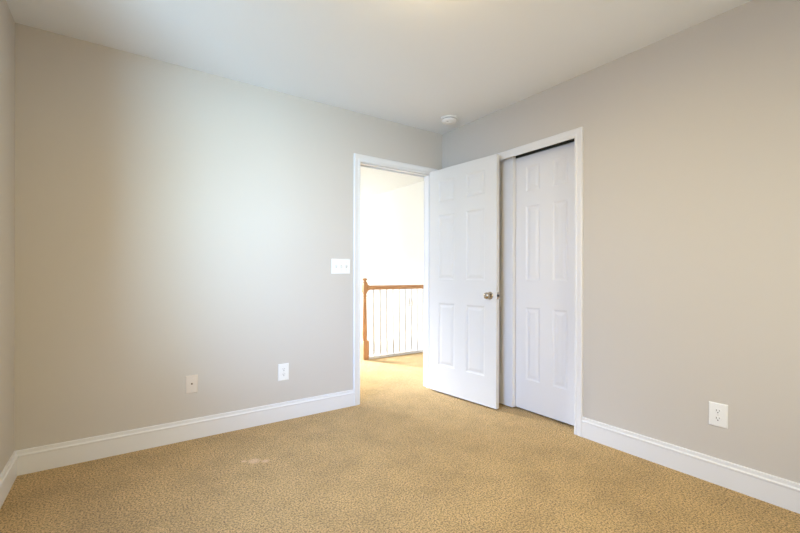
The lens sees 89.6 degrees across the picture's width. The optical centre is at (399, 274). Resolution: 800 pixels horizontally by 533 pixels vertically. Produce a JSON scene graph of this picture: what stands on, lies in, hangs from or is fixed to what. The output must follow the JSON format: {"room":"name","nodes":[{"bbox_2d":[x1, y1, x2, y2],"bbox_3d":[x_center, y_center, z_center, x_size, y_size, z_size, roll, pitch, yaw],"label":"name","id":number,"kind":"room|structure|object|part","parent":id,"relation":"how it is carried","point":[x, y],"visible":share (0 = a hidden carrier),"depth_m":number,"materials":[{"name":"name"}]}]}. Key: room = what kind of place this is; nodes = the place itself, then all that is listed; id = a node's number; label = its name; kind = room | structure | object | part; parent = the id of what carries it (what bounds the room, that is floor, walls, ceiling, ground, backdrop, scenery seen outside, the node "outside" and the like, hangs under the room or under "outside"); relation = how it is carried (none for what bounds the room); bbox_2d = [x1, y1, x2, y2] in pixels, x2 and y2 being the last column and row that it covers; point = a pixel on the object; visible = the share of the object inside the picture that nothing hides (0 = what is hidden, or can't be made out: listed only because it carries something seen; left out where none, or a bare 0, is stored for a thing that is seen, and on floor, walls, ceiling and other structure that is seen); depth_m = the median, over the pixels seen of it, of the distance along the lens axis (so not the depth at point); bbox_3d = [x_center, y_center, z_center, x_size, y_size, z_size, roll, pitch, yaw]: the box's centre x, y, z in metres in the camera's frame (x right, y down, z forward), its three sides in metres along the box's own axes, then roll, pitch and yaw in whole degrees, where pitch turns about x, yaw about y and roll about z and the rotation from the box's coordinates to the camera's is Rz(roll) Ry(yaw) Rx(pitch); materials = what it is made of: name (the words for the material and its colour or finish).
{"room":"empty bedroom","nodes":[
{"label":"empty bedroom","id":0,"kind":"room"},
{"bbox_2d":[0,0,14,473],"bbox_3d":[-1.063,-0.136,0.607,0.120,2.440,3.720,0,0,-35],"label":"wall","id":1,"kind":"structure","parent":0,"point":[7,23],"depth_m":2.02,"materials":[{"name":"grey paint"}]},
{"bbox_2d":[0,451,17,508],"bbox_3d":[-1.043,1.018,0.695,0.016,0.133,3.600,0,0,-35],"label":"baseboard","id":2,"kind":"structure","parent":1,"relation":"attached to","point":[8,475],"depth_m":2.00,"materials":[{"name":"white wood"}]},
{"bbox_2d":[14,23,441,450],"bbox_3d":[-0.495,-0.135,3.340,4.172,2.440,0.120,0,0,-35],"label":"wall","id":3,"kind":"structure","parent":0,"point":[173,222],"depth_m":2.59,"materials":[{"name":"grey paint"}]},
{"bbox_2d":[16,389,353,475],"bbox_3d":[-1.227,1.017,2.749,2.060,0.133,0.016,0,0,-35],"label":"baseboard","id":4,"kind":"structure","parent":3,"relation":"attached to","point":[40,458],"depth_m":2.57,"materials":[{"name":"white wood"}]},
{"bbox_2d":[185,374,197,393],"bbox_3d":[-1.371,0.723,2.651,0.072,0.118,0.013,0,0,-35],"label":"cable jack","id":5,"kind":"object","parent":3,"relation":"attached to","point":[191,381],"visible":1,"depth_m":2.65,"materials":[{"name":"beige plastic"}]},
{"bbox_2d":[278,363,288,380],"bbox_3d":[-0.868,0.727,3.004,0.079,0.124,0.008,0,0,-35],"label":"wall outlet","id":6,"kind":"object","parent":3,"relation":"attached to","point":[283,369],"visible":1,"depth_m":3.00,"materials":[{"name":"white plastic"}]},
{"bbox_2d":[331,259,349,273],"bbox_3d":[-0.475,-0.067,3.269,0.168,0.122,0.019,0,0,-35],"label":"light switch","id":7,"kind":"object","parent":3,"relation":"attached to","point":[338,266],"visible":1,"depth_m":3.27,"materials":[{"name":"white plastic"}]},
{"bbox_2d":[353,153,437,405],"bbox_3d":[-0.051,0.040,3.649,0.900,2.092,0.155,0,0,-35],"label":"door frame","id":8,"kind":"structure","parent":3,"relation":"attached to","point":[358,158],"depth_m":3.49,"materials":[{"name":"white wood"}]},
{"bbox_2d":[429,154,498,408],"bbox_3d":[0.529,0.055,3.507,0.148,2.036,0.788,0,0,-40],"label":"door","id":9,"kind":"structure","parent":8,"relation":"attached to","point":[464,197],"depth_m":3.45,"materials":[{"name":"white paint"}]},
{"bbox_3d":[0.701,0.169,3.232,0.054,0.055,0.055,0,0,-40],"label":"knob","id":10,"kind":"part","parent":9,"relation":"part of","materials":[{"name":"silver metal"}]},
{"bbox_2d":[6,0,751,199],"bbox_3d":[-0.775,-1.455,3.850,4.292,0.200,8.720,0,0,-35],"label":"ceiling","id":11,"kind":"structure","parent":0,"point":[413,63],"depth_m":2.34,"materials":[{"name":"white paint"}]},
{"bbox_2d":[441,115,457,124],"bbox_3d":[0.426,-1.331,3.486,0.146,0.045,0.146,0,0,-35],"label":"smoke detector","id":12,"kind":"object","parent":11,"relation":"attached to","point":[448,119],"visible":1,"depth_m":3.44,"materials":[{"name":"white plastic"}]},
{"bbox_2d":[360,181,423,354],"bbox_3d":[-0.129,1.266,6.568,0.120,5.240,5.000,0,0,-35],"label":"wall","id":13,"kind":"structure","parent":0,"point":[391,222],"depth_m":6.46,"materials":[{"name":"white paint"}]},
{"bbox_2d":[0,352,799,532],"bbox_3d":[0.149,1.186,2.410,4.172,0.200,5.295,0,0,-35],"label":"floor","id":14,"kind":"structure","parent":0,"point":[412,457],"depth_m":2.10,"materials":[{"name":"beige carpet"}]},
{"bbox_2d":[360,278,422,359],"bbox_3d":[-0.057,0.566,5.439,1.049,1.040,0.105,0,0,-35],"label":"stair railing","id":15,"kind":"object","parent":14,"relation":"on","point":[364,343],"visible":0.98,"depth_m":5.35,"materials":[{"name":"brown wood"}]},
{"bbox_3d":[-0.452,0.565,5.161,0.082,1.040,0.082,0,0,-35],"label":"newel post","id":16,"kind":"part","parent":15,"relation":"part of","materials":[{"name":"brown wood"}]},
{"bbox_3d":[-0.026,0.169,5.457,0.980,0.084,0.056,0,0,-35],"label":"handrail","id":17,"kind":"part","parent":15,"relation":"part of","materials":[{"name":"brown wood"}]},
{"bbox_2d":[442,0,799,482],"bbox_3d":[1.517,-0.131,2.400,0.120,2.440,3.720,0,0,-35],"label":"wall","id":18,"kind":"structure","parent":0,"point":[691,167],"depth_m":2.19,"materials":[{"name":"grey paint"}]},
{"bbox_2d":[497,126,583,436],"bbox_3d":[0.850,0.046,3.239,0.018,2.082,1.312,0,0,-35],"label":"door frame","id":19,"kind":"structure","parent":18,"relation":"attached to","point":[578,133],"depth_m":2.73,"materials":[{"name":"white wood"}]},
{"bbox_2d":[516,138,574,157],"bbox_3d":[0.930,-0.961,3.294,0.094,0.037,1.206,0,0,-35],"label":"closet track","id":20,"kind":"object","parent":18,"relation":"attached to","point":[571,140],"visible":0.07,"depth_m":3.06,"materials":[{"name":"grey metal"}]},
{"bbox_2d":[499,156,515,406],"bbox_3d":[0.754,0.052,3.511,0.035,2.042,0.600,0,0,-35],"label":"door","id":21,"kind":"structure","parent":20,"relation":"hanging from","point":[507,167],"depth_m":3.30,"materials":[{"name":"white paint"}]},
{"bbox_2d":[515,141,574,425],"bbox_3d":[1.118,0.063,3.062,0.035,2.022,0.600,0,0,-35],"label":"door","id":22,"kind":"structure","parent":20,"relation":"hanging from","point":[544,258],"depth_m":3.05,"materials":[{"name":"white paint"}]},
{"bbox_3d":[1.120,-0.945,3.062,0.027,0.006,0.600,0,0,-35],"label":"rail","id":23,"kind":"part","parent":22,"relation":"part of","materials":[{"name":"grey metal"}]},
{"bbox_2d":[582,417,799,513],"bbox_3d":[1.837,1.023,1.817,0.016,0.133,2.154,0,0,-35],"label":"baseboard","id":24,"kind":"structure","parent":18,"relation":"attached to","point":[784,493],"depth_m":2.15,"materials":[{"name":"white wood"}]},
{"bbox_2d":[709,401,727,428],"bbox_3d":[1.652,0.729,2.091,0.008,0.122,0.082,0,0,-35],"label":"wall outlet","id":25,"kind":"object","parent":18,"relation":"attached to","point":[718,412],"visible":1,"depth_m":2.09,"materials":[{"name":"white plastic"}]},
{"bbox_2d":[714,416,721,421],"bbox_3d":[1.650,0.748,2.090,0.002,0.029,0.034,0,0,-35],"label":"receptacle","id":26,"kind":"object","parent":25,"relation":"attached to","point":[716,418],"depth_m":2.09,"materials":[{"name":"grey plastic"}]},
{"bbox_2d":[714,408,721,413],"bbox_3d":[1.650,0.709,2.090,0.002,0.029,0.034,0,0,-35],"label":"receptacle","id":27,"kind":"object","parent":25,"relation":"attached to","point":[716,410],"depth_m":2.09,"materials":[{"name":"grey plastic"}]}
]}

